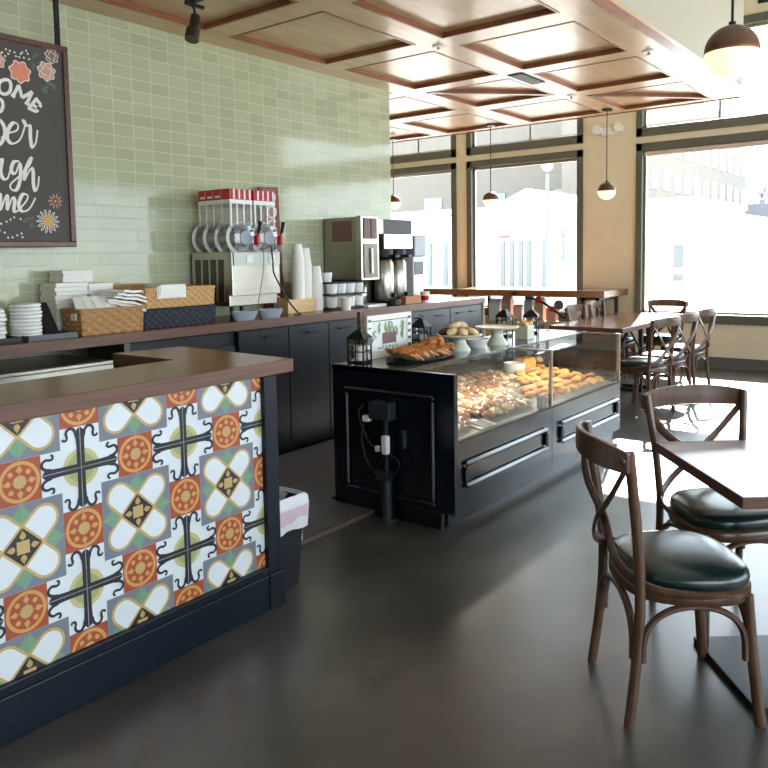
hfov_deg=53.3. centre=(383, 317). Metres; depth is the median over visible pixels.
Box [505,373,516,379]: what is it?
cookie
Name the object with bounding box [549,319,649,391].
dining table
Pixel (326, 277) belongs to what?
mug
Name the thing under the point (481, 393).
cookie
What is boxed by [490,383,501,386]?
cookie
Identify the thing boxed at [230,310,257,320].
bowl
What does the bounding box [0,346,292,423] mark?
countertop
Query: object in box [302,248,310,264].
paper cup
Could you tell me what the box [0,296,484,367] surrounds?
countertop
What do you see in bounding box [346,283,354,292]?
mug
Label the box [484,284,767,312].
ground
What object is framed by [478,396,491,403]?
cookie
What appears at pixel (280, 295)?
board
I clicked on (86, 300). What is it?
napkin sleeve
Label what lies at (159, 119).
wall
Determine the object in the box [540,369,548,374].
biscuit
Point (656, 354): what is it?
seat cushion
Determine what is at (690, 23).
ceiling
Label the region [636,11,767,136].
window
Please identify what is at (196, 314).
wicker basket
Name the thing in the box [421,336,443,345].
croissant
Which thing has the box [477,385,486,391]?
cookie
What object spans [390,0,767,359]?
wall
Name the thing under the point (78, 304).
napkin sleeve
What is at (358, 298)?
mug
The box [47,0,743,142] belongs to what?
ceiling
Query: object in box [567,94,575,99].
sprinkler
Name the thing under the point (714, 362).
baseboard
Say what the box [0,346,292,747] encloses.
counter
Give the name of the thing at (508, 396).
cookie
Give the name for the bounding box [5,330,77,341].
tray
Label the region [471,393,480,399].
cookie
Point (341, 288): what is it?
mug
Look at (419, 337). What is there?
candle
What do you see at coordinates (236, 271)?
dispenser
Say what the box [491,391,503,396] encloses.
cookie
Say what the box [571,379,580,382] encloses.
biscuit
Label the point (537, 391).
biscuit
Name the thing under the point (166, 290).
folded napkin
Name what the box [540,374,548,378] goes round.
biscuit
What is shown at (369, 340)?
tag
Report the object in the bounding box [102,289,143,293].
paper bag
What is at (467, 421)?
cookie
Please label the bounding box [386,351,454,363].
platter
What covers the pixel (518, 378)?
biscuit
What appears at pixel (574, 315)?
gift bag
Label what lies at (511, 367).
bowl
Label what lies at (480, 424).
price card
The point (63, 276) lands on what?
napkin stack
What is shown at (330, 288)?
mug
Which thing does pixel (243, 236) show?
canisters
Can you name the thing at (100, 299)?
napkin sleeve
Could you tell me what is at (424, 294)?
paper cup
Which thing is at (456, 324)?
pastry
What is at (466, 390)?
cookie
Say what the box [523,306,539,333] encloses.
lantern
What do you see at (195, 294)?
wicker basket
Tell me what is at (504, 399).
cookie
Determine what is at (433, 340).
croissant
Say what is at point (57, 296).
napkin stack
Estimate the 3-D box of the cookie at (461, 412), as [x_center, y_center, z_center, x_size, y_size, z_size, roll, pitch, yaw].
[0.484,0.599,4.689,0.149,0.052,0.096,-3,5,-25]
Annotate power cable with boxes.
[270,245,301,315]
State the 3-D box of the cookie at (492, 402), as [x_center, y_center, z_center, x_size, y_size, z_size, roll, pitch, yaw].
[0.721,0.567,4.963,0.090,0.060,0.150,2,5,32]
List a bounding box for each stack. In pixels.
[8,302,42,336]
[39,282,88,329]
[48,270,92,282]
[87,283,112,296]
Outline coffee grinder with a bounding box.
[402,235,425,295]
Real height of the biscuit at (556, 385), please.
0.038 m
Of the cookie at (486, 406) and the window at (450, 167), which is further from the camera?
the window at (450, 167)
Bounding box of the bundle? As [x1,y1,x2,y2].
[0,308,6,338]
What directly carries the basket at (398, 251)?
on the coffee brewer
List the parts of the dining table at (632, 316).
leg frame, leg frame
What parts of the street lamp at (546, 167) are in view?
globe, post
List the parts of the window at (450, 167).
frame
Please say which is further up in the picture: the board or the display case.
the board
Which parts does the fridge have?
door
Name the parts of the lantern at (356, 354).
glass pane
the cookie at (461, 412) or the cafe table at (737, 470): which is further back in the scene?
the cookie at (461, 412)
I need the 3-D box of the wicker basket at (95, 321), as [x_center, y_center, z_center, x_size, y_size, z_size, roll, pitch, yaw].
[-1.735,0.014,4.736,0.226,0.158,0.450,3,6,38]
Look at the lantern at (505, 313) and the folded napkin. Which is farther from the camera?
the lantern at (505, 313)
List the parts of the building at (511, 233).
door, door, door, door, sign panel, door, door, door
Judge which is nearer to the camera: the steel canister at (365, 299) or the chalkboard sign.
the chalkboard sign
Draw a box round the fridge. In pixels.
[130,332,234,351]
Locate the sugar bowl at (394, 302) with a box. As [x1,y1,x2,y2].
[389,299,400,305]
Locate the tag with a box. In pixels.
[367,337,372,345]
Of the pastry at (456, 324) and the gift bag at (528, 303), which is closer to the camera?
the pastry at (456, 324)
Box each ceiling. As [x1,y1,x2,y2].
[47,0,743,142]
[617,0,743,86]
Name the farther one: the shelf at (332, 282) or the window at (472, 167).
the window at (472, 167)
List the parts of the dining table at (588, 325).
leg frame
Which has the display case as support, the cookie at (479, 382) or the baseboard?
the cookie at (479, 382)
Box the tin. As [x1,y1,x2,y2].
[515,325,533,339]
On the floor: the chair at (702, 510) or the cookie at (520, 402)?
the chair at (702, 510)
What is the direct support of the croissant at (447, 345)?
on the platter at (392, 359)
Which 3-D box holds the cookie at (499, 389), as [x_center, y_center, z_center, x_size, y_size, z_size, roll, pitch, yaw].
[0.791,0.513,5.328,0.097,0.051,0.147,1,5,20]
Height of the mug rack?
0.230 m
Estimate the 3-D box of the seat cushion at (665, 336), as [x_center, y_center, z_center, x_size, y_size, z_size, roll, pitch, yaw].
[3.401,0.238,9.391,0.436,0.066,0.410,3,6,38]
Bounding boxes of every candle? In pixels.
[354,345,365,359]
[416,334,426,342]
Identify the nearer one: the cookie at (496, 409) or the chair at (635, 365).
the cookie at (496, 409)
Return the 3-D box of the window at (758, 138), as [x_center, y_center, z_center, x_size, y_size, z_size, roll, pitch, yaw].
[5.423,-1.060,8.934,4.970,2.395,0.132,3,6,38]
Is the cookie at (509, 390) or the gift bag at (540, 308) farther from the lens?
the gift bag at (540, 308)
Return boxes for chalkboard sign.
[0,0,76,246]
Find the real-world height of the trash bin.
0.431 m
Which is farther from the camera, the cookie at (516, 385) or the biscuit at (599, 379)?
the biscuit at (599, 379)
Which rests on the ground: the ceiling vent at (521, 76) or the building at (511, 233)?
the building at (511, 233)
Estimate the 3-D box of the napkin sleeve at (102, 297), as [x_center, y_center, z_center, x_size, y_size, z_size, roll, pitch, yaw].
[-1.704,-0.087,4.746,0.110,0.096,0.050,0,5,15]
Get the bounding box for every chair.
[564,304,586,321]
[576,420,766,729]
[587,301,635,378]
[620,316,681,410]
[631,312,699,407]
[640,384,767,641]
[643,299,688,373]
[656,307,716,388]
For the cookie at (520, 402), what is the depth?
5.06 m
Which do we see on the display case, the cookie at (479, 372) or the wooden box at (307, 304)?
the cookie at (479, 372)
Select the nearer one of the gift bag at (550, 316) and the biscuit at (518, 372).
the biscuit at (518, 372)
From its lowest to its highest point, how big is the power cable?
0.537 m
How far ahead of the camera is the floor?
2.83 m
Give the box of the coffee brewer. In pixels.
[370,219,412,305]
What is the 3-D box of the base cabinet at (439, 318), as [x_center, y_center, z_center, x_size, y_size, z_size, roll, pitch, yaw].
[0.252,0.401,7.459,0.556,0.978,0.700,3,6,38]
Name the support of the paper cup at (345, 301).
on the countertop at (101, 346)
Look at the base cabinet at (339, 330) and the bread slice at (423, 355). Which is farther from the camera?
the base cabinet at (339, 330)
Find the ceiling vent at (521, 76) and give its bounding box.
[507,72,544,84]
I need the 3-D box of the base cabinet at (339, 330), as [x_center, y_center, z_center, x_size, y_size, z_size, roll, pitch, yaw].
[-0.520,0.492,6.461,0.556,0.978,0.370,3,6,38]
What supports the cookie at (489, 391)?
on the display case
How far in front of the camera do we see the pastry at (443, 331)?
5.15 m
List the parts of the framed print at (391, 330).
support post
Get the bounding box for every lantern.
[346,325,371,363]
[411,314,431,343]
[495,306,512,336]
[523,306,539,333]
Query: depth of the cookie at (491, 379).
5.60 m
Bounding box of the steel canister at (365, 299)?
[355,285,367,302]
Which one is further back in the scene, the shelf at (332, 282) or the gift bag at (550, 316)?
the gift bag at (550, 316)
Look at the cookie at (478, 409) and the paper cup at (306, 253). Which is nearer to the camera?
the cookie at (478, 409)
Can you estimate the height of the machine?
0.796 m
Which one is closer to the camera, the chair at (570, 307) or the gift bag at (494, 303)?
the chair at (570, 307)
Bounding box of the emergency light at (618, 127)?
[592,123,623,135]
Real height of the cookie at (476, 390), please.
0.060 m
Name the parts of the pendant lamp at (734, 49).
globe, cord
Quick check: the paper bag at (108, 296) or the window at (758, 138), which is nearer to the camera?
the paper bag at (108, 296)
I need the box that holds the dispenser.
[192,188,284,320]
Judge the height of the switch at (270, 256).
0.055 m
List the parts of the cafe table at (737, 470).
plate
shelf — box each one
[322,281,366,283]
[323,292,367,295]
[323,305,362,309]
[485,318,566,335]
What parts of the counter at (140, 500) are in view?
tile panel, post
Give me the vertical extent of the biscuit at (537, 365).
0.042 m
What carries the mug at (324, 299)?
on the mug rack
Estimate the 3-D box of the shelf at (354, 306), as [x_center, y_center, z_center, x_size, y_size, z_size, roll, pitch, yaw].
[-0.383,-0.087,6.619,0.240,0.012,0.480,3,6,38]
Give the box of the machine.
[324,215,378,302]
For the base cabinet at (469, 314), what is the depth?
7.81 m
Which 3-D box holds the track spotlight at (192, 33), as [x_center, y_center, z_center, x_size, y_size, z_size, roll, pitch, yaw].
[-1.209,-1.894,4.875,0.110,0.290,0.159,3,6,38]
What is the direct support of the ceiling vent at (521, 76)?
in the ceiling at (591, 50)
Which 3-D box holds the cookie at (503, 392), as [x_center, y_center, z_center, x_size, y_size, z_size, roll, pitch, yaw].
[0.827,0.527,5.263,0.096,0.052,0.150,0,5,12]
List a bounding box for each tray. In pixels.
[0,335,22,344]
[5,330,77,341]
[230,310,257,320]
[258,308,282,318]
[361,303,386,307]
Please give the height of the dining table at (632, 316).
0.760 m
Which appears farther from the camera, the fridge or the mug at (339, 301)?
the mug at (339, 301)
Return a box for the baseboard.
[620,351,767,371]
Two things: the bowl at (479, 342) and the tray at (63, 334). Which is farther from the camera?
the bowl at (479, 342)
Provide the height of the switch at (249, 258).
0.055 m
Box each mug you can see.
[321,273,331,281]
[323,297,326,307]
[325,284,337,293]
[325,297,337,307]
[336,296,346,306]
[337,283,345,293]
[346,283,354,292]
[347,296,354,305]
[352,295,363,305]
[354,282,362,291]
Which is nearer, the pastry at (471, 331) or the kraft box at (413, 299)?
the pastry at (471, 331)
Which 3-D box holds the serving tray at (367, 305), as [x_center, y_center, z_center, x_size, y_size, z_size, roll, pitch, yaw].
[-0.165,-0.109,6.835,0.280,0.022,0.260,3,6,38]
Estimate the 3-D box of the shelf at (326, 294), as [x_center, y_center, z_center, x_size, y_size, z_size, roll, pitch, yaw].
[-0.385,-0.203,6.610,0.240,0.012,0.480,3,6,38]
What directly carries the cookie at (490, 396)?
on the display case
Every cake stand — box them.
[437,333,481,351]
[475,324,518,344]
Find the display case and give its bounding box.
[331,329,620,529]
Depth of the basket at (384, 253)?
6.93 m
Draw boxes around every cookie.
[457,375,466,380]
[457,385,469,390]
[457,391,463,398]
[458,410,470,418]
[458,415,473,424]
[458,420,465,428]
[460,403,472,409]
[463,373,472,378]
[463,388,473,394]
[464,395,476,399]
[465,383,477,390]
[465,400,478,406]
[465,408,478,416]
[469,371,479,377]
[471,386,482,393]
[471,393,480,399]
[472,405,484,414]
[475,370,485,375]
[475,374,486,379]
[475,380,487,385]
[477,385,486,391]
[478,391,487,395]
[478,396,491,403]
[478,402,491,409]
[482,410,496,417]
[484,384,494,388]
[485,388,496,393]
[486,394,494,398]
[488,400,499,406]
[488,406,502,414]
[489,377,498,382]
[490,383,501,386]
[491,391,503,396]
[492,387,503,391]
[492,397,503,405]
[493,370,505,374]
[493,405,507,413]
[498,374,510,378]
[498,390,510,394]
[498,396,511,402]
[502,402,514,410]
[503,383,516,390]
[504,394,515,399]
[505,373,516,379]
[505,388,517,396]
[506,400,518,408]
[510,382,519,387]
[512,399,525,406]
[521,397,533,404]
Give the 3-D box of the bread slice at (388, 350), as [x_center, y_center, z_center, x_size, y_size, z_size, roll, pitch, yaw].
[0.057,0.216,4.710,0.082,0.060,0.116,-4,6,-37]
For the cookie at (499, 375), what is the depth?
5.75 m
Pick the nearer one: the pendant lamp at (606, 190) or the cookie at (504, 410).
the cookie at (504, 410)
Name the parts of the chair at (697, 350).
leg, post, seat frame, rail, post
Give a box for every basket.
[60,305,144,335]
[109,284,145,298]
[116,285,214,308]
[143,304,216,328]
[379,248,392,259]
[391,248,405,259]
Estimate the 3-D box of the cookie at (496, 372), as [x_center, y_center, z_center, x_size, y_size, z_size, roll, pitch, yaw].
[0.877,0.434,5.843,0.150,0.059,0.091,-3,5,-21]
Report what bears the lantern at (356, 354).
on the display case
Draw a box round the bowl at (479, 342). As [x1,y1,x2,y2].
[466,337,488,347]
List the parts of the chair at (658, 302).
post, seat frame, rail, post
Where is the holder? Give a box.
[39,302,59,334]
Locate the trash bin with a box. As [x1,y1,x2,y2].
[279,486,308,588]
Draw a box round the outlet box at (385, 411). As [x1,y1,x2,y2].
[354,400,399,523]
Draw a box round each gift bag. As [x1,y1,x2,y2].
[489,298,501,318]
[501,296,513,318]
[513,304,523,319]
[524,297,534,319]
[534,297,546,319]
[546,307,558,320]
[558,310,569,320]
[570,311,580,320]
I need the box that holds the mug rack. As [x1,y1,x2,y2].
[322,281,367,309]
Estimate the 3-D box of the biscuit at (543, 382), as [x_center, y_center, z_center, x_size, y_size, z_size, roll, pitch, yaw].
[1.194,0.498,5.723,0.081,0.043,0.080,-3,5,-23]
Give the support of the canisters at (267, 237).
on the dispenser
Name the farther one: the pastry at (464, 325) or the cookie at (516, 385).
the cookie at (516, 385)
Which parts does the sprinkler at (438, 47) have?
plate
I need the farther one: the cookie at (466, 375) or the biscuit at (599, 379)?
the biscuit at (599, 379)
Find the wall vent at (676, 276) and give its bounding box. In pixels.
[673,273,682,280]
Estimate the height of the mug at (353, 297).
0.089 m
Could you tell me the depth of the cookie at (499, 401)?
5.02 m
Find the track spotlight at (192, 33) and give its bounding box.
[184,0,204,43]
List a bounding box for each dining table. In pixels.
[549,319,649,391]
[587,312,680,388]
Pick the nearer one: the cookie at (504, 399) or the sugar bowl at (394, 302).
the cookie at (504, 399)
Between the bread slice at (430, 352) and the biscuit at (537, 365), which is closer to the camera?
the bread slice at (430, 352)
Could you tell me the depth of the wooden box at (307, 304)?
6.16 m
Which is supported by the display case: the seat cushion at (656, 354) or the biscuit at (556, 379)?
the biscuit at (556, 379)
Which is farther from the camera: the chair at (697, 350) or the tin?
the chair at (697, 350)
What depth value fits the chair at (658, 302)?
9.46 m
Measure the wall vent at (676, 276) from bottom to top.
0.250 m
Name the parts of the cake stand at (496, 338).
plate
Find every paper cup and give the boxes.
[291,244,303,260]
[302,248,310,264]
[312,266,322,282]
[312,268,322,283]
[340,297,351,309]
[420,291,429,302]
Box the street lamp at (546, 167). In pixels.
[542,163,552,305]
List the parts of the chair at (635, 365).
leg, seat frame, post, rail, post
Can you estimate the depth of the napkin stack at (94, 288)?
4.88 m
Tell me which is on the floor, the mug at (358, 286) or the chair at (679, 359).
the chair at (679, 359)
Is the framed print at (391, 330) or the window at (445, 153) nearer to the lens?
the framed print at (391, 330)
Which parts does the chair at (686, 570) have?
post, rail, post, seat frame, leg, leg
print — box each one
[357,311,411,358]
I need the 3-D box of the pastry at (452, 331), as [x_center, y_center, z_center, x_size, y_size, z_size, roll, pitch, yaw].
[0.456,0.098,5.113,0.084,0.058,0.081,-2,5,-13]
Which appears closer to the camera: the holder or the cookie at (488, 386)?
the holder
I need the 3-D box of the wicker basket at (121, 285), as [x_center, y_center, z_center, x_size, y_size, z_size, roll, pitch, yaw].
[-1.763,-0.083,5.212,0.110,0.278,0.339,3,6,38]
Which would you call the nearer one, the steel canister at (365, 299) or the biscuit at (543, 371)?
the biscuit at (543, 371)
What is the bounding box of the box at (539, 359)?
[526,351,548,364]
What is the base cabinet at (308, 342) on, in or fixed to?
on the floor
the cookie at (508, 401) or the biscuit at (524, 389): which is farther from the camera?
the biscuit at (524, 389)
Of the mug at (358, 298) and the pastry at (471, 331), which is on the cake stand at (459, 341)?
the pastry at (471, 331)
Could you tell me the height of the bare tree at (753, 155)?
12.099 m
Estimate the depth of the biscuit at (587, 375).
6.12 m
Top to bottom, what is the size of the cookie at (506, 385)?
0.068 m
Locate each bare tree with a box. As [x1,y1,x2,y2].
[745,155,767,203]
[745,172,767,203]
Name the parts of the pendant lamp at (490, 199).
globe, cord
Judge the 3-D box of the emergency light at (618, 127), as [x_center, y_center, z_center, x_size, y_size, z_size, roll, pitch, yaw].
[3.075,-2.570,10.480,0.420,0.138,0.137,3,6,38]
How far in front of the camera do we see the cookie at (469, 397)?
5.05 m
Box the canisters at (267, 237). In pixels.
[219,205,276,251]
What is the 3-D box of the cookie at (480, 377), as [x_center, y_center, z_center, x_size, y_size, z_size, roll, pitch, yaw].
[0.725,0.451,5.658,0.150,0.056,0.095,-2,5,-15]
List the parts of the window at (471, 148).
frame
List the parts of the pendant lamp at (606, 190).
globe, cord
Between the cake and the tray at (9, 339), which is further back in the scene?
the cake
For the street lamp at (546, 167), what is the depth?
20.45 m
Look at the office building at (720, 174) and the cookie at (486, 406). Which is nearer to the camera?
the cookie at (486, 406)
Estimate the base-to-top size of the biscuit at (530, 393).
0.049 m
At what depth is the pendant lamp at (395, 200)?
10.53 m
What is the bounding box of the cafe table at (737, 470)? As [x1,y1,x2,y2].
[655,439,767,713]
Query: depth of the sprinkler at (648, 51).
6.18 m
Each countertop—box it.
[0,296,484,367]
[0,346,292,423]
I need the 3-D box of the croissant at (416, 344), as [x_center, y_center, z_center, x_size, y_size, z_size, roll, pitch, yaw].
[0.222,0.202,4.957,0.154,0.072,0.083,-2,5,-18]
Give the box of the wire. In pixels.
[258,246,263,302]
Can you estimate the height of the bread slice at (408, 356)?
0.054 m
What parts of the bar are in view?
leg frame, leg frame, leg frame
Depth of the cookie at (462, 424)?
4.46 m
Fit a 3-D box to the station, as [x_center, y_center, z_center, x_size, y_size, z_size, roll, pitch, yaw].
[-2.787,0.815,3.244,0.588,0.913,3.400,3,6,38]
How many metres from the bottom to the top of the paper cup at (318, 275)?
0.138 m
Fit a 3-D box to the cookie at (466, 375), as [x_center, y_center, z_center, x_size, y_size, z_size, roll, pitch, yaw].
[0.617,0.446,5.656,0.091,0.060,0.146,2,5,30]
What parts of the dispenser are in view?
lid, lid, panel, control panel, tap handle, tap handle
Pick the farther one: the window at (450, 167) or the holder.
the window at (450, 167)
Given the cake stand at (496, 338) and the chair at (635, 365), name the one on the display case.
the cake stand at (496, 338)
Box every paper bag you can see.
[98,292,145,298]
[99,294,147,302]
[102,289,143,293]
[104,298,144,305]
[107,301,145,311]
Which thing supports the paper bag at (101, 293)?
on the paper bag at (108, 296)
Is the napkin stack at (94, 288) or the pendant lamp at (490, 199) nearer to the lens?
the napkin stack at (94, 288)
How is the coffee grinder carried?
on the countertop at (101, 346)
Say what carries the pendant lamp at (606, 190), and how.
hanging from the ceiling at (591, 50)
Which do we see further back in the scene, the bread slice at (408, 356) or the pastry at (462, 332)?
the pastry at (462, 332)
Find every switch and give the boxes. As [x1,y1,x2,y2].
[246,255,252,262]
[269,255,274,261]
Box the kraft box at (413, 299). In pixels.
[400,295,420,304]
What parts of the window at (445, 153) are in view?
frame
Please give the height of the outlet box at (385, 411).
0.685 m
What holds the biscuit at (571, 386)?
on the display case
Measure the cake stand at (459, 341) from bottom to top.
0.112 m
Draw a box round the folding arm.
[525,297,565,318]
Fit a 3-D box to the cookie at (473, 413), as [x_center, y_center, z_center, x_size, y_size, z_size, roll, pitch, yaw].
[0.545,0.592,4.750,0.095,0.054,0.150,0,5,13]
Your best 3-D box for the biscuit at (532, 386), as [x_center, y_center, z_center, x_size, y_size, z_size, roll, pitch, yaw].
[1.073,0.510,5.568,0.081,0.036,0.078,-4,5,-34]
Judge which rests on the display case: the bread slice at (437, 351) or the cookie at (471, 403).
the cookie at (471, 403)
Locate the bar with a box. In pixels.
[423,286,627,318]
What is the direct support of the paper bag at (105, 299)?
on the paper bag at (108, 302)
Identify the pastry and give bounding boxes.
[438,327,449,334]
[446,327,457,335]
[448,321,460,328]
[458,327,467,335]
[460,321,467,328]
[465,327,478,335]
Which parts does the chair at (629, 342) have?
post, rail, post, leg, seat frame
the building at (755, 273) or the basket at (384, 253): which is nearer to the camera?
the basket at (384, 253)
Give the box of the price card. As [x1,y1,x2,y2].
[469,419,495,428]
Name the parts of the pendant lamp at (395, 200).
cord, globe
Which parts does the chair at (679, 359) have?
leg, leg, post, seat frame, rail, post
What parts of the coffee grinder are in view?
button panel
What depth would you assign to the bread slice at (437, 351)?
4.75 m
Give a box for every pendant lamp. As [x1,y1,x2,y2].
[390,138,400,209]
[483,123,498,207]
[597,108,615,199]
[703,0,760,78]
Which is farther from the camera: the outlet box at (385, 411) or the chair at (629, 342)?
the chair at (629, 342)
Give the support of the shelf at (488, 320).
on the floor
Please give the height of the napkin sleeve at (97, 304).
0.096 m
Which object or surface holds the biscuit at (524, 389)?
on the display case
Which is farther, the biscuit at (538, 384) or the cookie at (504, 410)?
the biscuit at (538, 384)
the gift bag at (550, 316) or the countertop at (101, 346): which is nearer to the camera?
the countertop at (101, 346)
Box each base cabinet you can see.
[232,325,290,452]
[285,321,329,450]
[324,318,357,438]
[411,307,449,342]
[448,304,480,342]
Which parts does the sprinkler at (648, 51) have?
plate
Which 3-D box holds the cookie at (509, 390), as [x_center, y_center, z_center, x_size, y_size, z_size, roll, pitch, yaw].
[0.891,0.527,5.330,0.150,0.064,0.090,-4,5,-32]
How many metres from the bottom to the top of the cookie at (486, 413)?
0.048 m
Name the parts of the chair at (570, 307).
post, rail, post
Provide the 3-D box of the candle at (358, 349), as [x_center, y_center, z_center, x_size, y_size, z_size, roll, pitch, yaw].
[-0.148,0.215,4.653,0.072,0.089,0.072,3,6,38]
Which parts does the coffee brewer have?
water tank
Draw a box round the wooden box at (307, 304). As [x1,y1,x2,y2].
[276,298,315,313]
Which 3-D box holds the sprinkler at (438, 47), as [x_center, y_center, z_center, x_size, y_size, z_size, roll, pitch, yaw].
[0.424,-2.090,5.945,0.100,0.040,0.100,3,6,38]
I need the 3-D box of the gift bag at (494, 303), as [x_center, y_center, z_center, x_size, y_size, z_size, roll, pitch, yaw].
[1.691,-0.135,11.544,0.180,0.300,0.120,3,6,38]
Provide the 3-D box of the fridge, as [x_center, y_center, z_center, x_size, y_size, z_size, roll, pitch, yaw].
[-1.453,0.611,5.210,0.511,0.968,0.840,3,6,38]
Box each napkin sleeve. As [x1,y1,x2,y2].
[72,298,84,308]
[80,296,94,308]
[90,296,104,307]
[97,297,110,307]
[100,296,117,306]
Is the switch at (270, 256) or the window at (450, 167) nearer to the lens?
the switch at (270, 256)
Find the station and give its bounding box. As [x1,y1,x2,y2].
[0,354,113,383]
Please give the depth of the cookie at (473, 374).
5.70 m
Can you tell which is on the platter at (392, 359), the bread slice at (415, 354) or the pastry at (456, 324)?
the bread slice at (415, 354)
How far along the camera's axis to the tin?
5.79 m
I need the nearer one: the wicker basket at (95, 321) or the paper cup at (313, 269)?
the wicker basket at (95, 321)
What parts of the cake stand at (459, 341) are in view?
plate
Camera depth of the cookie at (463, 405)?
4.84 m
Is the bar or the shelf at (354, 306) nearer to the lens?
the shelf at (354, 306)
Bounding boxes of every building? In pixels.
[390,121,561,212]
[391,188,576,302]
[562,103,745,203]
[646,196,747,301]
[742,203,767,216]
[743,214,767,287]
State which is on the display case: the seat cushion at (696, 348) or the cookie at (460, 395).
the cookie at (460, 395)
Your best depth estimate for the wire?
5.58 m
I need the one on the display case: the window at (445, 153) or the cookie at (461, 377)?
the cookie at (461, 377)
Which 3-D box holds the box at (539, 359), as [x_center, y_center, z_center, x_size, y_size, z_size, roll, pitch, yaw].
[1.295,0.348,6.429,0.160,0.105,0.145,3,6,38]
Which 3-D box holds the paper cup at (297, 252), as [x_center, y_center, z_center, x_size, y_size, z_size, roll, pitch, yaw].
[-0.705,-0.525,6.225,0.110,0.138,0.109,-1,5,5]
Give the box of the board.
[257,187,283,308]
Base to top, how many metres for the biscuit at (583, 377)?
0.048 m
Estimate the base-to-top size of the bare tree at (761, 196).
10.800 m
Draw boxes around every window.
[390,135,455,163]
[390,163,456,295]
[466,118,582,155]
[466,150,582,314]
[635,130,767,325]
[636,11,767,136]
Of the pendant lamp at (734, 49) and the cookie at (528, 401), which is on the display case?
the cookie at (528, 401)
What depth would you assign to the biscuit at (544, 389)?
5.49 m
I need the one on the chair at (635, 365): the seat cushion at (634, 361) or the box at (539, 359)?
the seat cushion at (634, 361)
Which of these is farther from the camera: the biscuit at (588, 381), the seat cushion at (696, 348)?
the seat cushion at (696, 348)
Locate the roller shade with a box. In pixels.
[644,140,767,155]
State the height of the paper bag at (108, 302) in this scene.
0.084 m
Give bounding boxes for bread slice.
[385,348,394,355]
[392,350,406,357]
[399,352,418,360]
[407,352,423,360]
[411,351,428,358]
[419,349,434,357]
[427,348,445,355]
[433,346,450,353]
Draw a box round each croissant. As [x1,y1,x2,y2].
[409,343,424,346]
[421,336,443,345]
[428,336,443,343]
[439,342,454,350]
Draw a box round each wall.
[0,0,390,332]
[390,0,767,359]
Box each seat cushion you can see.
[614,530,749,591]
[620,335,633,342]
[620,356,665,367]
[638,351,684,360]
[643,333,679,340]
[660,343,703,352]
[669,487,767,530]
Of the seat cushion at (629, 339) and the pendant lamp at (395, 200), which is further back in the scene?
the pendant lamp at (395, 200)
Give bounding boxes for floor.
[0,366,767,767]
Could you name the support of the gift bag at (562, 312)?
on the shelf at (488, 320)
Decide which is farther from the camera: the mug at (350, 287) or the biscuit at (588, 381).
the mug at (350, 287)
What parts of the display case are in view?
panel moulding, panel, panel, rail, panel, sill trim, panel moulding, panel, panel, sill trim, panel moulding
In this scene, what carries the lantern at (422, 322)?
on the display case
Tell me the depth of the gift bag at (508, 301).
11.37 m
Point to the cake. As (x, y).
(529, 361)
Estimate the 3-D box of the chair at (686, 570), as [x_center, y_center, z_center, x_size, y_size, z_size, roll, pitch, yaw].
[0.931,0.828,2.595,0.538,0.916,0.494,-1,5,-1]
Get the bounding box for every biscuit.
[515,370,525,375]
[516,376,524,380]
[519,380,529,383]
[520,386,530,392]
[524,378,534,383]
[524,391,534,396]
[526,384,536,389]
[531,375,540,381]
[531,388,541,395]
[533,382,542,387]
[536,364,545,367]
[539,380,548,386]
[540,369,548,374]
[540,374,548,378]
[540,387,548,391]
[553,377,561,382]
[553,383,562,388]
[556,387,567,394]
[567,385,577,388]
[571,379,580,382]
[576,374,585,379]
[585,373,594,377]
[585,380,595,383]
[594,376,603,382]
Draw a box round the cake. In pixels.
[513,356,535,368]
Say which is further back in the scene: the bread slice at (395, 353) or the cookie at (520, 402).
the cookie at (520, 402)
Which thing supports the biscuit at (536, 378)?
on the display case
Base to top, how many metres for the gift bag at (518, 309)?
0.220 m
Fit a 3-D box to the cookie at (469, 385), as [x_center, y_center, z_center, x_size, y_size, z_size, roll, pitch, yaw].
[0.609,0.493,5.353,0.147,0.058,0.093,-4,5,-31]
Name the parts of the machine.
door, handle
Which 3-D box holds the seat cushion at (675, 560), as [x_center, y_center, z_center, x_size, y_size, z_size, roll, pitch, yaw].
[0.990,0.812,2.595,0.410,0.066,0.436,-1,5,-1]
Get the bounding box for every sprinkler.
[432,44,444,51]
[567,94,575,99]
[642,49,654,56]
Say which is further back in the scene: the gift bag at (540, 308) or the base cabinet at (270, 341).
the gift bag at (540, 308)
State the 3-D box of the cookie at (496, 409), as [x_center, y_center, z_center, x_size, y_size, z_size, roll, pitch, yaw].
[0.704,0.588,4.821,0.097,0.049,0.147,0,5,8]
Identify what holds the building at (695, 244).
on the ground
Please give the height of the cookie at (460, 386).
0.060 m
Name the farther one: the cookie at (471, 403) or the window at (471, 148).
the window at (471, 148)
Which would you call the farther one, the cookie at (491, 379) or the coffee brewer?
the coffee brewer
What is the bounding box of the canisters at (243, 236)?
[192,203,253,252]
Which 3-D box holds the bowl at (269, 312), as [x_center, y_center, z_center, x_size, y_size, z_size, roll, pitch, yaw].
[-0.847,-0.029,5.691,0.125,0.065,0.238,3,6,38]
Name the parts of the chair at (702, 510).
post, rail, leg, seat frame, post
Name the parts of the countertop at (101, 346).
support panel, panel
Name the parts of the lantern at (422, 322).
glass pane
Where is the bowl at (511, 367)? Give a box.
[504,361,524,373]
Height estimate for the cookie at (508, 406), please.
0.051 m
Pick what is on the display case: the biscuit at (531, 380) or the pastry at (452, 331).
the biscuit at (531, 380)
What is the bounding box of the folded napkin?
[143,283,185,298]

